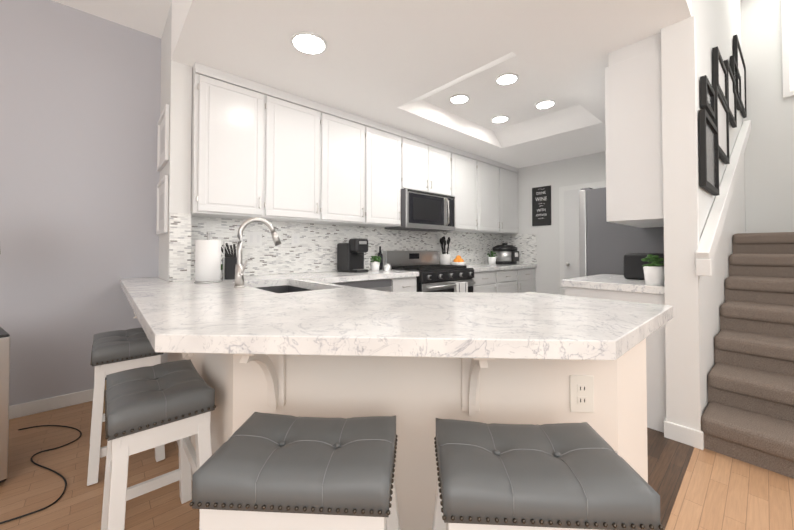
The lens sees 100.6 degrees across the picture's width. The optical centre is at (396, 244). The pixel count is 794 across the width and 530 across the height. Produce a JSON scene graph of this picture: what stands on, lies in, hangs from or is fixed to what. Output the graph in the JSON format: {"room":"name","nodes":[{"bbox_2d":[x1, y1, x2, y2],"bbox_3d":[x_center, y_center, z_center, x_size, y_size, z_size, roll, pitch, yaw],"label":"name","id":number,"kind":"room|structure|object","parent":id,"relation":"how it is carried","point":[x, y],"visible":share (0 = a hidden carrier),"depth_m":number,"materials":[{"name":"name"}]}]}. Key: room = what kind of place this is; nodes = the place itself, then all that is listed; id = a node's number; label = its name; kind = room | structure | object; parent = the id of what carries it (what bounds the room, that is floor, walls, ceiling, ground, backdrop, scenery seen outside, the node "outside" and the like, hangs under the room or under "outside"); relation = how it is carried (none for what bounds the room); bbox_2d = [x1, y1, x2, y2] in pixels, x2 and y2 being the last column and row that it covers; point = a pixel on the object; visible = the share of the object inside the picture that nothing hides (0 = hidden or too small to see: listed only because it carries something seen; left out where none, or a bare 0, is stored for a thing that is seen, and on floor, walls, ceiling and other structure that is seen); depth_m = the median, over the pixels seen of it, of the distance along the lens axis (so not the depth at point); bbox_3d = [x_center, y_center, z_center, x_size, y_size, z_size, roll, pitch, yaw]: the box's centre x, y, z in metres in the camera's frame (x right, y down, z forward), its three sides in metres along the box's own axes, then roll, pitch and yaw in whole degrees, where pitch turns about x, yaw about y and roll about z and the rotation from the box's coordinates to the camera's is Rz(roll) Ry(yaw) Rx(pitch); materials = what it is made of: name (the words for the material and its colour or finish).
{"room":"kitchen","nodes":[
{"label":"kitchen","id":0,"kind":"room"},
{"bbox_2d":[0,0,160,405],"bbox_3d":[-4.113,-0.340,1.052,5.448,3.000,0.200,1,-1,-42],"label":"wall","id":1,"kind":"structure","parent":0,"point":[80,93],"depth_m":2.44,"materials":[{"name":"grey paint"}]},
{"bbox_2d":[9,389,93,419],"bbox_3d":[-4.042,1.113,0.946,5.446,0.090,0.013,1,-1,-42],"label":"baseboard","id":2,"kind":"structure","parent":1,"relation":"attached to","point":[42,405],"depth_m":2.34,"materials":[{"name":"white wood"}]},
{"bbox_2d":[52,0,171,38],"bbox_3d":[1.881,-2.969,0.813,14.000,2.350,8.620,1,-1,-42],"label":"ceiling","id":3,"kind":"structure","parent":0,"point":[149,17],"depth_m":2.50,"materials":[{"name":"white paint"}]},
{"bbox_2d":[158,2,191,362],"bbox_3d":[-1.844,-0.312,2.701,0.132,3.000,0.770,1,-1,-42],"label":"wall","id":4,"kind":"structure","parent":0,"point":[176,87],"depth_m":2.43,"materials":[{"name":"white paint"}]},
{"bbox_2d":[156,175,167,234],"bbox_3d":[-1.836,-0.294,2.574,0.022,0.420,0.470,1,-1,-42],"label":"framed picture","id":5,"kind":"object","parent":4,"relation":"attached to","point":[162,184],"depth_m":2.54,"materials":[{"name":"white"}]},
{"bbox_2d":[157,104,168,170],"bbox_3d":[-1.836,-0.819,2.583,0.022,0.410,0.470,1,-1,-42],"label":"framed picture","id":6,"kind":"object","parent":4,"relation":"attached to","point":[163,123],"depth_m":2.55,"materials":[{"name":"white"}]},
{"bbox_2d":[193,216,500,275],"bbox_3d":[-0.002,-0.281,4.504,5.020,3.000,0.540,1,-1,-42],"label":"wall","id":7,"kind":"structure","parent":0,"point":[329,224],"depth_m":3.36,"materials":[{"name":"white"}]},
{"bbox_2d":[191,62,274,220],"bbox_3d":[-1.367,-0.779,2.702,0.563,1.104,0.333,1,-1,-42],"label":"upper cabinet","id":8,"kind":"object","parent":7,"relation":"attached to","point":[268,153],"depth_m":2.56,"materials":[{"name":"white wood"}]},
{"bbox_2d":[271,88,330,223],"bbox_3d":[-1.011,-0.773,3.020,0.639,1.104,0.333,1,-1,-42],"label":"upper cabinet","id":9,"kind":"object","parent":7,"relation":"attached to","point":[302,125],"depth_m":2.94,"materials":[{"name":"white wood"}]},
{"bbox_2d":[319,107,370,225],"bbox_3d":[-0.628,-0.767,3.364,0.639,1.104,0.333,1,-1,-42],"label":"upper cabinet","id":10,"kind":"object","parent":7,"relation":"attached to","point":[349,176],"depth_m":3.28,"materials":[{"name":"white wood"}]},
{"bbox_2d":[169,212,536,281],"bbox_3d":[0.230,0.045,3.917,4.849,0.497,0.634,1,-1,-42],"label":"tile backsplash","id":11,"kind":"structure","parent":7,"relation":"attached to","point":[315,250],"depth_m":3.32,"materials":[{"name":"tile"}]},
{"bbox_2d":[247,232,261,244],"bbox_3d":[-1.283,-0.052,2.969,0.130,0.120,0.007,1,-1,-42],"label":"outlet","id":12,"kind":"object","parent":11,"relation":"attached to","point":[254,238],"depth_m":2.97,"materials":[{"name":"white plastic"}]},
{"bbox_2d":[291,233,299,245],"bbox_3d":[-0.994,-0.047,3.228,0.085,0.120,0.007,1,-1,-42],"label":"outlet","id":13,"kind":"object","parent":11,"relation":"attached to","point":[295,238],"depth_m":3.22,"materials":[{"name":"white plastic"}]},
{"bbox_2d":[367,120,402,227],"bbox_3d":[-0.267,-0.762,3.687,0.577,1.104,0.333,1,-1,-42],"label":"upper cabinet","id":14,"kind":"object","parent":7,"relation":"attached to","point":[386,141],"depth_m":3.60,"materials":[{"name":"white wood"}]},
{"bbox_2d":[403,131,450,195],"bbox_3d":[0.276,-0.968,4.176,0.880,0.674,0.333,1,-1,-42],"label":"upper cabinet","id":15,"kind":"object","parent":7,"relation":"attached to","point":[426,162],"depth_m":4.03,"materials":[{"name":"white wood"}]},
{"bbox_2d":[385,188,454,231],"bbox_3d":[0.324,-0.405,4.112,0.872,0.446,0.450,1,-1,-42],"label":"microwave","id":16,"kind":"object","parent":15,"relation":"attached to","point":[426,211],"visible":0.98,"depth_m":3.92,"materials":[{"name":"grey metal"}]},
{"bbox_2d":[450,147,482,232],"bbox_3d":[0.846,-0.745,4.683,0.652,1.104,0.333,1,-1,-42],"label":"upper cabinet","id":17,"kind":"object","parent":7,"relation":"attached to","point":[466,167],"depth_m":4.59,"materials":[{"name":"white wood"}]},
{"bbox_2d":[483,157,518,233],"bbox_3d":[1.465,-0.735,5.238,1.258,1.104,0.333,1,-1,-42],"label":"upper cabinet","id":18,"kind":"object","parent":7,"relation":"attached to","point":[500,180],"depth_m":5.15,"materials":[{"name":"white wood"}]},
{"bbox_2d":[0,401,793,529],"bbox_3d":[1.848,1.204,0.779,14.000,0.103,8.720,1,-1,-42],"label":"floor","id":19,"kind":"structure","parent":0,"point":[717,491],"depth_m":1.59,"materials":[{"name":"brown wood"}]},
{"bbox_2d":[0,327,10,482],"bbox_3d":[-2.238,0.803,1.527,0.524,0.730,0.520,-1,-1,34],"label":"wine cooler","id":20,"kind":"object","parent":19,"relation":"on","point":[5,339],"visible":1,"depth_m":1.58,"materials":[{"name":"metal"}]},
{"bbox_2d":[0,425,81,523],"bbox_3d":[-1.938,1.168,1.799,0.302,0.006,1.045,1,-1,-42],"label":"power cable","id":21,"kind":"object","parent":19,"relation":"on","point":[57,473],"visible":1,"depth_m":1.72,"materials":[{"name":"black plastic"}]},
{"bbox_2d":[87,327,164,485],"bbox_3d":[-1.551,0.849,1.890,0.311,0.652,0.529,1,-1,-42],"label":"stool","id":22,"kind":"object","parent":19,"relation":"on","point":[118,351],"visible":0.65,"depth_m":1.70,"materials":[{"name":"grey leather"}]},
{"bbox_2d":[101,359,215,529],"bbox_3d":[-0.913,0.838,1.252,0.311,0.652,0.529,1,-1,-42],"label":"stool","id":23,"kind":"object","parent":19,"relation":"on","point":[149,407],"visible":1,"depth_m":1.15,"materials":[{"name":"grey leather"}]},
{"bbox_2d":[189,412,400,529],"bbox_3d":[-0.230,0.831,0.864,0.528,0.651,0.311,0,-1,3],"label":"stool","id":24,"kind":"object","parent":19,"relation":"on","point":[262,471],"visible":1,"depth_m":0.74,"materials":[{"name":"grey leather"}]},
{"bbox_2d":[332,279,391,291],"bbox_3d":[-0.483,0.766,3.239,0.660,0.863,0.656,1,-1,-42],"label":"dishwasher","id":25,"kind":"object","parent":19,"relation":"on","point":[382,284],"visible":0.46,"depth_m":3.10,"materials":[{"name":"grey metal"}]},
{"bbox_2d":[390,277,416,291],"bbox_3d":[-0.116,0.773,3.602,0.360,0.864,0.616,1,-1,-42],"label":"base cabinet","id":26,"kind":"object","parent":19,"relation":"on","point":[405,284],"depth_m":3.38,"materials":[{"name":"white wood"}]},
{"bbox_2d":[288,269,418,280],"bbox_3d":[-0.465,0.309,3.284,1.315,0.050,0.641,1,-1,-42],"label":"countertop","id":27,"kind":"structure","parent":26,"relation":"on","point":[381,274],"depth_m":3.15,"materials":[{"name":"stone"}]},
{"bbox_2d":[337,238,367,272],"bbox_3d":[-0.454,0.113,3.453,0.210,0.345,0.334,1,-1,-42],"label":"coffee maker","id":28,"kind":"object","parent":27,"relation":"on","point":[350,256],"visible":1,"depth_m":3.37,"materials":[{"name":"black plastic"}]},
{"bbox_2d":[370,256,380,270],"bbox_3d":[-0.233,0.206,3.590,0.148,0.164,0.132,1,-1,-42],"label":"plant","id":29,"kind":"object","parent":27,"relation":"on","point":[374,263],"visible":1,"depth_m":3.56,"materials":[{"name":"white ceramic"}]},
{"bbox_2d":[377,246,382,269],"bbox_3d":[-0.197,0.157,3.839,0.064,0.270,0.064,1,-1,-42],"label":"bottle","id":30,"kind":"object","parent":27,"relation":"on","point":[380,254],"visible":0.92,"depth_m":3.82,"materials":[{"name":"black glass"}]},
{"bbox_2d":[384,264,390,270],"bbox_3d":[-0.108,0.252,3.662,0.076,0.075,0.076,1,-1,-42],"label":"jar","id":31,"kind":"object","parent":27,"relation":"on","point":[387,267],"visible":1,"depth_m":3.63,"materials":[{"name":"white ceramic"}]},
{"bbox_2d":[383,251,475,291],"bbox_3d":[0.413,0.633,3.995,0.940,1.115,0.717,1,-1,-42],"label":"range","id":32,"kind":"object","parent":19,"relation":"on","point":[434,276],"visible":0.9,"depth_m":3.91,"materials":[{"name":"black metal"}]},
{"bbox_2d":[454,282,467,291],"bbox_3d":[0.745,0.595,3.828,0.210,0.305,0.040,1,-1,-42],"label":"towel","id":33,"kind":"object","parent":32,"relation":"hanging from","point":[461,287],"visible":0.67,"depth_m":3.80,"materials":[{"name":"white fabric"}]},
{"bbox_2d":[472,270,498,292],"bbox_3d":[0.969,0.789,4.574,0.648,0.864,0.616,1,-1,-42],"label":"base cabinet","id":34,"kind":"object","parent":19,"relation":"on","point":[486,281],"depth_m":4.37,"materials":[{"name":"white wood"}]},
{"bbox_2d":[499,268,534,292],"bbox_3d":[1.572,0.799,5.113,1.230,0.864,0.616,1,-1,-42],"label":"base cabinet","id":35,"kind":"object","parent":19,"relation":"on","point":[522,280],"depth_m":4.92,"materials":[{"name":"white wood"}]},
{"bbox_2d":[465,264,536,271],"bbox_3d":[1.384,0.337,4.941,1.753,0.050,0.638,1,-1,-42],"label":"countertop","id":36,"kind":"structure","parent":35,"relation":"on","point":[477,267],"depth_m":4.72,"materials":[{"name":"stone"}]},
{"bbox_2d":[440,236,450,264],"bbox_3d":[0.662,0.093,4.553,0.202,0.423,0.172,1,-1,-42],"label":"utensil crock","id":37,"kind":"object","parent":36,"relation":"on","point":[445,258],"visible":0.94,"depth_m":4.49,"materials":[{"name":"white ceramic"}]},
{"bbox_2d":[451,255,466,264],"bbox_3d":[0.819,0.223,4.385,0.220,0.158,0.220,1,-1,-42],"label":"fruit bowl","id":38,"kind":"object","parent":36,"relation":"on","point":[458,260],"visible":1,"depth_m":4.33,"materials":[{"name":"orange food"}]},
{"bbox_2d":[487,251,496,264],"bbox_3d":[1.475,0.208,5.142,0.164,0.213,0.164,1,-1,-42],"label":"plant","id":39,"kind":"object","parent":36,"relation":"on","point":[491,259],"visible":1,"depth_m":5.09,"materials":[{"name":"white ceramic"}]},
{"bbox_2d":[492,243,518,264],"bbox_3d":[1.755,0.146,5.353,0.440,0.345,0.400,1,-1,-42],"label":"pressure cooker","id":40,"kind":"object","parent":36,"relation":"on","point":[506,254],"visible":0.98,"depth_m":5.19,"materials":[{"name":"black plastic"}]},
{"bbox_2d":[432,418,663,529],"bbox_3d":[0.327,0.831,0.827,0.528,0.652,0.311,0,-1,3],"label":"stool","id":41,"kind":"object","parent":19,"relation":"on","point":[561,476],"visible":1,"depth_m":0.72,"materials":[{"name":"grey leather"}]},
{"bbox_2d":[565,287,665,432],"bbox_3d":[1.832,0.755,2.584,0.945,0.863,0.612,1,-1,-42],"label":"base cabinet","id":42,"kind":"object","parent":19,"relation":"on","point":[656,376],"visible":0.06,"depth_m":2.10,"materials":[{"name":"white wood"}]},
{"bbox_2d":[561,274,664,294],"bbox_3d":[1.819,0.297,2.596,0.960,0.050,0.638,1,-1,-42],"label":"countertop","id":43,"kind":"structure","parent":42,"relation":"on","point":[613,282],"depth_m":2.34,"materials":[{"name":"stone"}]},
{"bbox_2d":[624,253,663,279],"bbox_3d":[1.923,0.169,2.526,0.180,0.202,0.285,1,-1,-42],"label":"toaster","id":44,"kind":"object","parent":43,"relation":"on","point":[633,266],"visible":0.42,"depth_m":2.51,"materials":[{"name":"black plastic"}]},
{"bbox_2d":[641,254,663,284],"bbox_3d":[1.697,0.164,2.164,0.138,0.199,0.147,1,-1,-42],"label":"plant","id":45,"kind":"object","parent":43,"relation":"on","point":[654,272],"visible":0.96,"depth_m":2.13,"materials":[{"name":"white ceramic"}]},
{"bbox_2d":[579,187,663,276],"bbox_3d":[2.432,0.307,3.336,0.900,1.745,0.887,1,-1,-42],"label":"refrigerator","id":46,"kind":"object","parent":19,"relation":"on","point":[605,246],"visible":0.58,"depth_m":3.17,"materials":[{"name":"grey metal"}]},
{"bbox_2d":[701,232,793,478],"bbox_3d":[3.242,0.538,2.513,3.115,1.295,1.100,1,-1,-42],"label":"carpeted stairs","id":47,"kind":"structure","parent":19,"relation":"on","point":[747,416],"depth_m":2.10,"materials":[{"name":"brown carpet"}]},
{"bbox_2d":[167,338,647,529],"bbox_3d":[-0.294,0.742,1.866,1.352,0.864,2.513,1,-1,-42],"label":"wall","id":48,"kind":"structure","parent":0,"point":[416,396],"depth_m":1.15,"materials":[{"name":"white paint"}]},
{"bbox_2d":[134,313,192,357],"bbox_3d":[-1.160,0.445,1.642,0.242,0.275,0.060,1,-1,-42],"label":"corbel bracket","id":49,"kind":"object","parent":48,"relation":"attached to","point":[183,354],"depth_m":1.69,"materials":[{"name":"white wood"}]},
{"bbox_2d":[234,354,285,410],"bbox_3d":[-0.432,0.435,1.059,0.060,0.275,0.241,0,-1,3],"label":"corbel bracket","id":50,"kind":"object","parent":48,"relation":"attached to","point":[273,366],"depth_m":1.13,"materials":[{"name":"white wood"}]},
{"bbox_2d":[120,274,647,360],"bbox_3d":[-0.741,0.283,1.797,1.080,0.050,3.168,1,-1,-42],"label":"countertop","id":51,"kind":"structure","parent":48,"relation":"on","point":[324,316],"depth_m":1.02,"materials":[{"name":"stone"}]},
{"bbox_2d":[194,231,224,283],"bbox_3d":[-1.317,0.087,2.313,0.184,0.358,0.170,1,-1,-42],"label":"paper towel holder","id":52,"kind":"object","parent":51,"relation":"on","point":[207,260],"visible":1,"depth_m":2.25,"materials":[{"name":"white paper"}]},
{"bbox_2d":[221,243,236,279],"bbox_3d":[-1.318,0.129,2.580,0.131,0.282,0.090,1,-1,-42],"label":"knife block","id":53,"kind":"object","parent":51,"relation":"on","point":[230,260],"visible":0.79,"depth_m":2.56,"materials":[{"name":"black plastic"}]},
{"bbox_2d":[233,217,280,287],"bbox_3d":[-0.859,0.044,2.065,0.290,0.435,0.107,1,-1,-42],"label":"faucet","id":54,"kind":"object","parent":51,"relation":"on","point":[239,275],"visible":1,"depth_m":2.00,"materials":[{"name":"silver metal"}]},
{"bbox_2d":[256,285,311,292],"bbox_3d":[-0.743,0.430,2.164,0.434,0.228,0.844,1,-1,-42],"label":"sink basin","id":55,"kind":"object","parent":51,"relation":"in","point":[283,289],"visible":0.04,"depth_m":2.54,"materials":[{"name":"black metal"}]},
{"bbox_2d":[461,358,494,416],"bbox_3d":[0.245,0.434,1.021,0.060,0.275,0.242,0,-1,3],"label":"corbel bracket","id":56,"kind":"object","parent":48,"relation":"attached to","point":[470,367],"depth_m":1.10,"materials":[{"name":"white wood"}]},
{"bbox_2d":[570,375,593,412],"bbox_3d":[0.626,0.506,1.116,0.078,0.124,0.008,0,-1,3],"label":"outlet","id":57,"kind":"object","parent":48,"relation":"attached to","point":[581,393],"visible":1,"depth_m":1.11,"materials":[{"name":"white plastic"}]},
{"bbox_2d":[171,0,691,167],"bbox_3d":[0.954,-1.539,3.134,4.852,0.430,2.810,1,-1,-42],"label":"ceiling","id":58,"kind":"structure","parent":0,"point":[412,66],"depth_m":2.36,"materials":[{"name":"white paint"}]},
{"bbox_2d":[290,31,326,54],"bbox_3d":[-0.584,-1.332,2.189,0.235,0.012,0.235,0,-1,3],"label":"recessed light","id":59,"kind":"object","parent":58,"relation":"in","point":[308,43],"depth_m":2.18,"materials":[{"name":"white plastic"}]},
{"bbox_2d":[449,94,468,103],"bbox_3d":[0.624,-1.453,3.300,0.195,0.012,0.195,0,-1,3],"label":"recessed light","id":60,"kind":"object","parent":58,"relation":"in","point":[459,98],"depth_m":3.29,"materials":[{"name":"white"}]},
{"bbox_2d":[491,115,508,122],"bbox_3d":[1.191,-1.445,3.807,0.195,0.012,0.195,0,-1,3],"label":"recessed light","id":61,"kind":"object","parent":58,"relation":"in","point":[498,119],"depth_m":3.79,"materials":[{"name":"white plastic"}]},
{"bbox_2d":[495,73,518,84],"bbox_3d":[0.971,-1.460,2.913,0.195,0.012,0.195,0,-1,3],"label":"recessed light","id":62,"kind":"object","parent":58,"relation":"in","point":[506,78],"depth_m":2.89,"materials":[{"name":"white plastic"}]},
{"bbox_2d":[535,100,555,108],"bbox_3d":[1.537,-1.451,3.420,0.195,0.012,0.195,0,-1,3],"label":"recessed light","id":63,"kind":"object","parent":58,"relation":"in","point":[544,104],"depth_m":3.40,"materials":[{"name":"white"}]},
{"bbox_2d":[502,151,605,294],"bbox_3d":[2.793,-0.275,4.846,0.200,3.000,2.680,1,-1,-42],"label":"wall","id":64,"kind":"structure","parent":0,"point":[583,169],"depth_m":5.13,"materials":[{"name":"white paint"}]},
{"bbox_2d":[532,185,550,225],"bbox_3d":[2.298,-0.608,5.240,0.017,0.620,0.300,1,-1,-42],"label":"sign","id":65,"kind":"object","parent":64,"relation":"attached to","point":[544,220],"visible":1,"depth_m":5.23,"materials":[{"name":"grey"}]},
{"bbox_2d":[559,181,605,294],"bbox_3d":[2.762,0.170,4.649,0.096,2.105,0.930,1,-1,-42],"label":"door","id":66,"kind":"structure","parent":64,"relation":"attached to","point":[569,227],"depth_m":4.91,"materials":[{"name":"white"}]},
{"bbox_2d":[661,16,701,430],"bbox_3d":[1.722,-0.084,1.997,0.072,2.520,0.154,1,-1,-42],"label":"end column","id":67,"kind":"structure","parent":0,"point":[681,232],"depth_m":1.97,"materials":[{"name":"white paint"}]},
{"bbox_2d":[664,418,703,449],"bbox_3d":[1.721,1.126,1.976,0.094,0.100,0.178,1,-1,-42],"label":"baseboard","id":68,"kind":"structure","parent":67,"relation":"attached to","point":[685,435],"depth_m":1.94,"materials":[{"name":"white wood"}]},
{"bbox_2d":[691,0,742,404],"bbox_3d":[2.965,-1.406,3.049,3.272,5.200,0.255,1,-1,-42],"label":"wall","id":69,"kind":"structure","parent":0,"point":[718,23],"depth_m":2.43,"materials":[{"name":"white paint"}]},
{"bbox_2d":[605,33,663,227],"bbox_3d":[1.922,-0.745,2.498,0.960,1.179,0.327,1,-1,-42],"label":"upper cabinet","id":70,"kind":"object","parent":69,"relation":"attached to","point":[633,129],"visible":0.6,"depth_m":2.18,"materials":[{"name":"white wood"}]},
{"bbox_2d":[698,35,746,195],"bbox_3d":[2.968,-1.216,2.937,2.874,1.753,0.139,1,-1,-42],"label":"framed pictures","id":71,"kind":"object","parent":69,"relation":"attached to","point":[722,99],"depth_m":2.40,"materials":[{"name":"painted wood"},{"name":"glass"}]},
{"bbox_2d":[695,120,750,413],"bbox_3d":[2.935,-0.136,2.873,3.104,2.655,0.179,1,-1,-42],"label":"wall","id":72,"kind":"structure","parent":69,"relation":"attached to","point":[725,222],"depth_m":2.37,"materials":[{"name":"white paint"}]},
{"bbox_2d":[741,0,793,232],"bbox_3d":[4.785,-1.402,3.258,0.272,5.200,1.876,1,-1,-42],"label":"wall","id":73,"kind":"structure","parent":0,"point":[769,174],"depth_m":3.77,"materials":[{"name":"white paint"}]},
{"bbox_2d":[781,0,793,97],"bbox_3d":[4.583,-2.585,3.335,0.072,1.900,0.900,1,-1,-42],"label":"window","id":74,"kind":"structure","parent":73,"relation":"in","point":[787,9],"depth_m":3.63,"materials":[{"name":"white"}]}
]}

